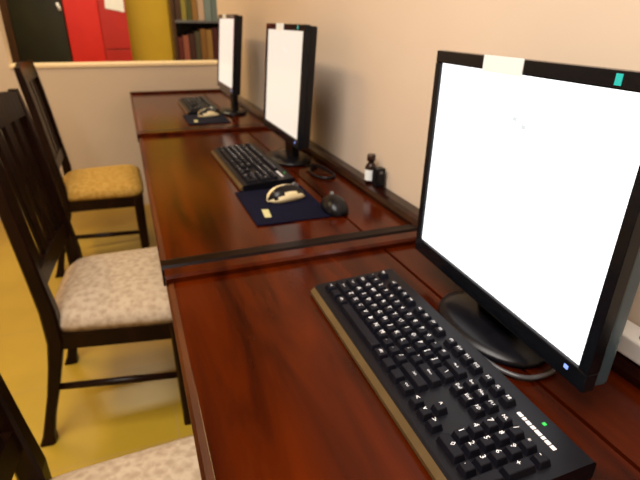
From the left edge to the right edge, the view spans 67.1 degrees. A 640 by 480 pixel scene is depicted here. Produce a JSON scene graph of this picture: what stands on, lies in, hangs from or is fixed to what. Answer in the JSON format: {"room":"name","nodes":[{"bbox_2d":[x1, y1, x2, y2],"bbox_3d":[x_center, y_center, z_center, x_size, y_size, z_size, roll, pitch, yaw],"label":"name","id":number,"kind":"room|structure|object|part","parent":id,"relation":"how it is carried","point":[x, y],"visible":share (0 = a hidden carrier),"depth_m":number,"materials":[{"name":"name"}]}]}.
{"room":"computer lab","nodes":[
{"label":"computer lab","id":0,"kind":"room"},
{"bbox_2d":[0,204,192,479],"bbox_3d":[-1.013,0.573,1.675,4.450,0.060,7.720,-8,26,-19],"label":"floor","id":1,"kind":"structure","parent":0,"point":[95,425],"depth_m":1.76,"materials":[{"name":"tile"}]},
{"bbox_2d":[0,0,73,62],"bbox_3d":[-2.468,-1.689,4.250,0.505,1.900,0.308,-8,26,-19],"label":"tall cabinet","id":2,"kind":"object","parent":1,"relation":"on","point":[36,31],"visible":0.25,"depth_m":4.09,"materials":[{"name":"brown wood"}]},
{"bbox_2d":[13,60,149,277],"bbox_3d":[-1.189,-0.387,2.494,0.483,1.007,0.506,-9,26,-20],"label":"dining chair","id":3,"kind":"object","parent":1,"relation":"on","point":[115,186],"visible":0.91,"depth_m":2.40,"materials":[{"name":"brown wood"}]},
{"bbox_3d":[-1.365,-0.780,2.236,0.045,0.082,0.380,-9,26,-20],"label":"crest rail","id":4,"kind":"part","parent":3,"relation":"part of","materials":[{"name":"brown wood"}]},
{"bbox_3d":[-1.276,-0.281,2.267,0.134,1.000,0.046,-9,26,-20],"label":"post","id":5,"kind":"part","parent":3,"relation":"part of","materials":[{"name":"brown wood"}]},
{"bbox_3d":[-1.426,-0.436,2.604,0.134,1.000,0.046,-9,26,-20],"label":"post","id":6,"kind":"part","parent":3,"relation":"part of","materials":[{"name":"brown wood"}]},
{"bbox_3d":[-1.318,-0.407,2.427,0.029,0.057,0.380,-9,26,-20],"label":"rail","id":7,"kind":"part","parent":3,"relation":"part of","materials":[{"name":"brown wood"}]},
{"bbox_3d":[-1.077,-0.179,2.386,0.304,0.051,0.026,-6,25,-15],"label":"seat rail","id":8,"kind":"part","parent":3,"relation":"part of","materials":[{"name":"brown wood"}]},
{"bbox_2d":[63,164,143,201],"bbox_3d":[-1.148,-0.320,2.543,0.392,0.074,0.478,-9,26,-20],"label":"seat cushion","id":9,"kind":"object","parent":3,"relation":"on","point":[115,183],"depth_m":2.41,"materials":[{"name":"fabric"}]},
{"bbox_3d":[-0.916,-0.045,2.502,0.050,0.385,0.050,-9,26,-20],"label":"leg","id":10,"kind":"part","parent":3,"relation":"part of","materials":[{"name":"brown wood"}]},
{"bbox_2d":[0,88,190,447],"bbox_3d":[-0.679,0.061,1.520,0.483,1.007,0.506,-6,25,-15],"label":"dining chair","id":11,"kind":"object","parent":1,"relation":"on","point":[121,297],"visible":0.87,"depth_m":1.41,"materials":[{"name":"brown wood"}]},
{"bbox_3d":[-0.862,-0.340,1.279,0.045,0.082,0.380,-6,25,-15],"label":"crest rail","id":12,"kind":"part","parent":11,"relation":"part of","materials":[{"name":"brown wood"}]},
{"bbox_3d":[-0.792,0.163,1.302,0.134,1.000,0.046,-6,25,-15],"label":"post","id":13,"kind":"part","parent":11,"relation":"part of","materials":[{"name":"brown wood"}]},
{"bbox_3d":[-0.902,0.003,1.652,0.134,1.000,0.046,-6,25,-15],"label":"post","id":14,"kind":"part","parent":11,"relation":"part of","materials":[{"name":"brown wood"}]},
{"bbox_3d":[-0.813,0.035,1.466,0.029,0.057,0.380,-6,25,-15],"label":"rail","id":15,"kind":"part","parent":11,"relation":"part of","materials":[{"name":"brown wood"}]},
{"bbox_2d":[54,247,172,332],"bbox_3d":[-0.636,0.130,1.565,0.392,0.074,0.478,-6,25,-15],"label":"seat cushion","id":16,"kind":"object","parent":11,"relation":"on","point":[123,291],"depth_m":1.43,"materials":[{"name":"fabric"}]},
{"bbox_3d":[-0.587,0.273,1.401,0.304,0.051,0.026,-4,25,-10],"label":"seat rail","id":17,"kind":"part","parent":11,"relation":"part of","materials":[{"name":"brown wood"}]},
{"bbox_3d":[-0.421,0.414,1.502,0.050,0.385,0.050,-6,25,-15],"label":"leg","id":18,"kind":"part","parent":11,"relation":"part of","materials":[{"name":"brown wood"}]},
{"bbox_2d":[62,0,132,61],"bbox_3d":[-1.998,-1.696,4.459,0.496,1.750,0.280,-8,26,-19],"label":"tall cabinet","id":19,"kind":"object","parent":1,"relation":"on","point":[97,33],"visible":0.45,"depth_m":4.25,"materials":[{"name":"paint"}]},
{"bbox_3d":[-2.058,-1.644,4.305,0.269,1.660,0.020,-8,26,-19],"label":"door","id":20,"kind":"part","parent":19,"relation":"part of","materials":[{"name":"red paint"}]},
{"bbox_2d":[104,0,123,11],"bbox_3d":[-1.794,-2.092,4.194,0.160,0.205,0.004,-8,26,-19],"label":"paper notice","id":21,"kind":"object","parent":19,"relation":"attached to","point":[118,5],"visible":1,"depth_m":4.21,"materials":[{"name":"white paper"}]},
{"bbox_3d":[-1.819,-2.081,4.205,0.221,0.775,0.020,-8,26,-19],"label":"door","id":22,"kind":"part","parent":19,"relation":"part of","materials":[{"name":"red paint"}]},
{"bbox_3d":[-1.828,-1.322,4.550,0.221,0.877,0.020,-8,26,-19],"label":"drawer","id":23,"kind":"part","parent":19,"relation":"part of","materials":[{"name":"red paint"}]},
{"bbox_2d":[0,374,200,479],"bbox_3d":[-0.336,0.433,0.711,0.483,1.007,0.506,-7,25,-16],"label":"dining chair","id":24,"kind":"object","parent":1,"relation":"on","point":[21,455],"visible":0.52,"depth_m":0.86,"materials":[{"name":"brown wood"}]},
{"bbox_3d":[-0.468,0.408,0.653,0.029,0.057,0.380,-7,25,-16],"label":"rail","id":25,"kind":"part","parent":24,"relation":"part of","materials":[{"name":"brown wood"}]},
{"bbox_3d":[-0.562,0.377,0.837,0.134,1.000,0.046,-7,25,-16],"label":"post","id":26,"kind":"part","parent":24,"relation":"part of","materials":[{"name":"brown wood"}]},
{"bbox_2d":[50,435,200,479],"bbox_3d":[-0.293,0.501,0.756,0.392,0.074,0.478,-7,25,-16],"label":"seat cushion","id":27,"kind":"object","parent":24,"relation":"on","point":[176,459],"depth_m":0.89,"materials":[{"name":"fabric"}]},
{"bbox_2d":[167,0,217,60],"bbox_3d":[-1.118,-1.822,4.759,0.620,1.750,0.300,-8,26,-19],"label":"bookshelf","id":28,"kind":"object","parent":1,"relation":"on","point":[178,28],"visible":0.21,"depth_m":4.58,"materials":[{"name":"brown wood"}]},
{"bbox_3d":[-1.393,-1.781,4.662,0.030,1.750,0.300,-8,26,-19],"label":"panel","id":29,"kind":"part","parent":28,"relation":"part of","materials":[{"name":"brown wood"}]},
{"bbox_2d":[173,0,180,19],"bbox_3d":[-1.327,-2.182,4.453,0.050,0.280,0.170,-8,26,-19],"label":"book","id":30,"kind":"object","parent":28,"relation":"on","point":[177,11],"visible":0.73,"depth_m":4.41,"materials":[{"name":"paper"}]},
{"bbox_2d":[177,37,183,60],"bbox_3d":[-1.335,-1.822,4.615,0.042,0.220,0.170,-8,26,-19],"label":"book","id":31,"kind":"object","parent":28,"relation":"on","point":[179,39],"visible":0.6,"depth_m":4.54,"materials":[{"name":"paper"}]},
{"bbox_2d":[180,0,186,19],"bbox_3d":[-1.279,-2.185,4.472,0.042,0.270,0.170,-8,26,-19],"label":"book","id":32,"kind":"object","parent":28,"relation":"on","point":[182,2],"visible":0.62,"depth_m":4.42,"materials":[{"name":"paper"}]},
{"bbox_2d":[181,35,190,59],"bbox_3d":[-1.287,-1.836,4.629,0.050,0.235,0.170,-8,26,-19],"label":"book","id":33,"kind":"object","parent":28,"relation":"on","point":[185,38],"visible":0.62,"depth_m":4.55,"materials":[{"name":"paper"}]},
{"bbox_2d":[185,0,191,19],"bbox_3d":[-1.234,-2.198,4.485,0.042,0.285,0.170,-8,26,-19],"label":"book","id":34,"kind":"object","parent":28,"relation":"on","point":[187,2],"visible":0.69,"depth_m":4.44,"materials":[{"name":"paper"}]},
{"bbox_2d":[187,33,196,59],"bbox_3d":[-1.234,-1.851,4.644,0.050,0.250,0.170,-8,26,-19],"label":"book","id":35,"kind":"object","parent":28,"relation":"on","point":[191,37],"visible":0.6,"depth_m":4.57,"materials":[{"name":"paper"}]},
{"bbox_2d":[190,0,197,19],"bbox_3d":[-1.186,-2.194,4.507,0.048,0.260,0.170,-8,26,-19],"label":"book","id":36,"kind":"object","parent":28,"relation":"on","point":[193,2],"visible":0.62,"depth_m":4.45,"materials":[{"name":"paper"}]},
{"bbox_3d":[-1.112,-2.093,4.628,0.560,0.022,0.285,-8,26,-19],"label":"shelf","id":37,"kind":"part","parent":28,"relation":"part of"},
{"bbox_2d":[192,31,201,59],"bbox_3d":[-1.184,-1.867,4.657,0.045,0.270,0.170,-8,26,-19],"label":"book","id":38,"kind":"object","parent":28,"relation":"on","point":[196,33],"visible":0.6,"depth_m":4.58,"materials":[{"name":"paper"}]},
{"bbox_3d":[-1.168,-1.877,4.880,0.560,1.710,0.015,-8,26,-19],"label":"panel","id":39,"kind":"part","parent":28,"relation":"part of","materials":[{"name":"brown wood"}]},
{"bbox_2d":[196,0,204,19],"bbox_3d":[-1.133,-2.211,4.521,0.055,0.280,0.170,-8,26,-19],"label":"book","id":40,"kind":"object","parent":28,"relation":"on","point":[200,7],"visible":0.62,"depth_m":4.47,"materials":[{"name":"paper"}]},
{"bbox_2d":[198,29,207,59],"bbox_3d":[-1.134,-1.883,4.671,0.050,0.290,0.170,-8,26,-19],"label":"book","id":41,"kind":"object","parent":28,"relation":"on","point":[202,31],"visible":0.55,"depth_m":4.60,"materials":[{"name":"paper"}]},
{"bbox_2d":[203,0,211,19],"bbox_3d":[-1.073,-2.224,4.540,0.060,0.290,0.170,-8,26,-19],"label":"book","id":42,"kind":"object","parent":28,"relation":"on","point":[207,5],"visible":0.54,"depth_m":4.49,"materials":[{"name":"paper"}]},
{"bbox_2d":[206,29,213,59],"bbox_3d":[-1.082,-1.889,4.690,0.050,0.285,0.170,-8,26,-19],"label":"book","id":43,"kind":"object","parent":28,"relation":"on","point":[208,32],"visible":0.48,"depth_m":4.62,"materials":[{"name":"paper"}]},
{"bbox_2d":[209,28,217,59],"bbox_3d":[-1.030,-1.903,4.705,0.048,0.300,0.170,-8,26,-19],"label":"book","id":44,"kind":"object","parent":28,"relation":"on","point":[214,30],"visible":0.52,"depth_m":4.63,"materials":[{"name":"paper"}]},
{"bbox_2d":[210,0,217,19],"bbox_3d":[-1.014,-2.228,4.563,0.055,0.280,0.170,-8,26,-19],"label":"book","id":45,"kind":"object","parent":28,"relation":"on","point":[214,14],"visible":0.54,"depth_m":4.51,"materials":[{"name":"paper"}]},
{"bbox_2d":[130,87,263,141],"bbox_3d":[-0.698,-0.386,2.776,0.610,0.784,1.277,-8,26,-19],"label":"computer desk","id":46,"kind":"object","parent":1,"relation":"on","point":[152,110],"visible":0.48,"depth_m":2.52,"materials":[{"name":"brown wood"}]},
{"bbox_3d":[-0.935,-0.951,3.143,0.564,0.044,0.045,-8,26,-19],"label":"edge moulding","id":47,"kind":"part","parent":46,"relation":"part of","materials":[{"name":"brown wood"}]},
{"bbox_2d":[177,96,218,114],"bbox_3d":[-0.665,-0.731,2.606,0.161,0.032,0.450,-8,26,-19],"label":"keyboard","id":48,"kind":"object","parent":46,"relation":"on","point":[190,105],"visible":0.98,"depth_m":2.56,"materials":[{"name":"plastic"}]},
{"bbox_3d":[-0.497,-0.470,2.099,0.564,0.040,0.050,-8,26,-19],"label":"edge moulding","id":49,"kind":"part","parent":46,"relation":"part of","materials":[{"name":"brown wood"}]},
{"bbox_2d":[183,114,230,124],"bbox_3d":[-0.545,-0.581,2.313,0.190,0.004,0.250,-8,26,-19],"label":"mouse pad","id":50,"kind":"object","parent":46,"relation":"on","point":[193,119],"visible":0.85,"depth_m":2.28,"materials":[{"name":"blue"}]},
{"bbox_2d":[198,107,219,116],"bbox_3d":[-0.544,-0.626,2.357,0.112,0.037,0.064,-16,29,-32],"label":"computer mouse","id":51,"kind":"object","parent":50,"relation":"on","point":[206,112],"visible":1,"depth_m":2.33,"materials":[{"name":"beige plastic"}]},
{"bbox_2d":[217,14,246,115],"bbox_3d":[-0.449,-0.865,2.390,0.144,0.458,0.404,-8,26,-19],"label":"computer monitor","id":52,"kind":"object","parent":46,"relation":"on","point":[230,26],"visible":0.99,"depth_m":2.31,"materials":[{"name":"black plastic"}]},
{"bbox_3d":[-0.430,-0.757,2.718,0.046,0.054,1.277,-8,26,-19],"label":"rail","id":53,"kind":"part","parent":46,"relation":"part of","materials":[{"name":"brown wood"}]},
{"bbox_2d":[138,125,418,285],"bbox_3d":[-0.243,0.109,1.696,0.606,0.784,1.259,-8,26,-19],"label":"computer desk","id":54,"kind":"object","parent":1,"relation":"on","point":[198,217],"visible":0.48,"depth_m":1.25,"materials":[{"name":"brown wood"}]},
{"bbox_3d":[-0.477,-0.452,2.055,0.560,0.044,0.045,-8,26,-19],"label":"edge moulding","id":55,"kind":"part","parent":54,"relation":"part of","materials":[{"name":"brown wood"}]},
{"bbox_2d":[211,143,295,190],"bbox_3d":[-0.229,-0.247,1.550,0.161,0.032,0.450,-9,26,-20],"label":"keyboard","id":56,"kind":"object","parent":54,"relation":"on","point":[247,165],"visible":1,"depth_m":1.48,"materials":[{"name":"plastic"}]},
{"bbox_2d":[235,185,332,226],"bbox_3d":[-0.101,-0.094,1.251,0.190,0.004,0.250,-8,26,-19],"label":"mouse pad","id":57,"kind":"object","parent":54,"relation":"on","point":[262,212],"visible":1,"depth_m":1.21,"materials":[{"name":"blue fabric"}]},
{"bbox_2d":[262,209,270,217],"bbox_3d":[-0.131,-0.066,1.182,0.016,0.001,0.057,-6,25,-13],"label":"print","id":58,"kind":"object","parent":57,"relation":"on","point":[266,213],"depth_m":1.18,"materials":[{"name":"beige paper"}]},
{"bbox_2d":[267,182,304,202],"bbox_3d":[-0.090,-0.129,1.274,0.112,0.037,0.064,-16,29,-32],"label":"computer mouse","id":59,"kind":"object","parent":57,"relation":"on","point":[283,193],"visible":1,"depth_m":1.25,"materials":[{"name":"beige plastic"}]},
{"bbox_3d":[-0.045,0.022,1.027,0.560,0.040,0.050,-8,26,-19],"label":"edge moulding","id":60,"kind":"part","parent":54,"relation":"part of","materials":[{"name":"brown wood"}]},
{"bbox_2d":[263,23,317,166],"bbox_3d":[-0.107,-0.472,1.573,0.144,0.427,0.404,-8,26,-19],"label":"computer monitor","id":61,"kind":"object","parent":54,"relation":"on","point":[290,51],"visible":0.98,"depth_m":1.50,"materials":[{"name":"black plastic"}]},
{"bbox_2d":[306,164,334,178],"bbox_3d":[-0.002,-0.218,1.508,0.067,0.019,0.152,-8,26,-19],"label":"cable","id":62,"kind":"object","parent":54,"relation":"on","point":[312,166],"visible":1,"depth_m":1.50,"materials":[{"name":"black plastic"}]},
{"bbox_2d":[320,191,347,216],"bbox_3d":[0.036,-0.096,1.213,0.064,0.037,0.112,-5,25,-11],"label":"computer mouse","id":63,"kind":"object","parent":54,"relation":"on","point":[334,205],"visible":1,"depth_m":1.18,"materials":[{"name":"black plastic"}]},
{"bbox_3d":[0.023,-0.262,1.637,0.046,0.054,1.259,-8,26,-19],"label":"rail","id":64,"kind":"part","parent":54,"relation":"part of","materials":[{"name":"brown wood"}]},
{"bbox_2d":[364,153,375,182],"bbox_3d":[0.141,-0.199,1.339,0.033,0.079,0.033,-8,26,-19],"label":"bottle","id":65,"kind":"object","parent":54,"relation":"on","point":[371,157],"visible":0.91,"depth_m":1.33,"materials":[{"name":"brown glass"}]},
{"bbox_2d":[372,166,385,186],"bbox_3d":[0.159,-0.171,1.311,0.028,0.052,0.030,-8,26,-19],"label":"plug adapter","id":66,"kind":"object","parent":54,"relation":"on","point":[378,173],"visible":1,"depth_m":1.30,"materials":[{"name":"black plastic"}]},
{"bbox_2d":[164,231,639,479],"bbox_3d":[0.213,0.591,0.608,0.602,0.816,1.281,-8,26,-19],"label":"computer desk","id":67,"kind":"object","parent":1,"relation":"on","point":[273,391],"depth_m":0.64,"materials":[{"name":"brown wood"}]},
{"bbox_3d":[-0.025,0.040,0.983,0.556,0.044,0.045,-8,26,-19],"label":"edge moulding","id":68,"kind":"part","parent":67,"relation":"part of","materials":[{"name":"brown wood"}]},
{"bbox_2d":[311,268,596,479],"bbox_3d":[0.135,0.158,0.669,0.161,0.032,0.450,-8,26,-18],"label":"keyboard","id":69,"kind":"object","parent":67,"relation":"on","point":[462,418],"visible":1,"depth_m":0.59,"materials":[{"name":"plastic"}]},
{"bbox_2d":[517,412,556,450],"bbox_3d":[0.239,0.211,0.536,0.005,0.001,0.057,-8,26,-18],"label":"print","id":70,"kind":"object","parent":69,"relation":"on","point":[520,414],"depth_m":0.53},
{"bbox_2d":[484,356,556,380],"bbox_3d":[0.266,0.175,0.660,0.111,0.007,0.039,9,26,18],"label":"power cable","id":71,"kind":"object","parent":67,"relation":"on","point":[552,371],"visible":0.7,"depth_m":0.65,"materials":[{"name":"grey plastic"}]},
{"bbox_2d":[415,50,639,392],"bbox_3d":[0.269,-0.043,0.674,0.144,0.396,0.404,-7,25,-16],"label":"computer monitor","id":72,"kind":"object","parent":67,"relation":"on","point":[530,198],"visible":0.94,"depth_m":0.60,"materials":[{"name":"black plastic"}]},
{"bbox_3d":[0.476,0.235,0.555,0.046,0.054,1.281,-8,26,-19],"label":"rail","id":73,"kind":"part","parent":67,"relation":"part of","materials":[{"name":"brown wood"}]},
{"bbox_3d":[0.442,0.154,0.627,0.040,0.032,0.240,-8,26,-19],"label":"power strip","id":74,"kind":"part","parent":67,"relation":"part of","materials":[{"name":"white plastic"}]},
{"bbox_2d":[0,11,219,219],"bbox_3d":[-2.164,-1.374,2.571,3.224,2.720,0.120,-8,26,-19],"label":"wall","id":75,"kind":"structure","parent":0,"point":[91,107],"depth_m":3.09,"materials":[{"name":"paint"}]},
{"bbox_2d":[9,60,217,68],"bbox_3d":[-1.247,-1.120,3.072,1.252,0.020,0.144,-8,26,-19],"label":"trim","id":76,"kind":"structure","parent":75,"relation":"on","point":[184,62],"depth_m":3.02,"materials":[{"name":"paint"}]},
{"bbox_2d":[125,0,172,60],"bbox_3d":[-2.354,-2.178,4.337,4.250,2.720,0.100,-8,26,-19],"label":"wall","id":77,"kind":"structure","parent":0,"point":[148,20],"depth_m":4.65,"materials":[{"name":"yellow paint"}]},
{"bbox_2d":[217,0,639,326],"bbox_3d":[0.409,-0.487,0.684,0.100,2.720,5.850,-8,26,-19],"label":"wall","id":78,"kind":"structure","parent":0,"point":[375,61],"depth_m":1.19,"materials":[{"name":"paint"}]}
]}

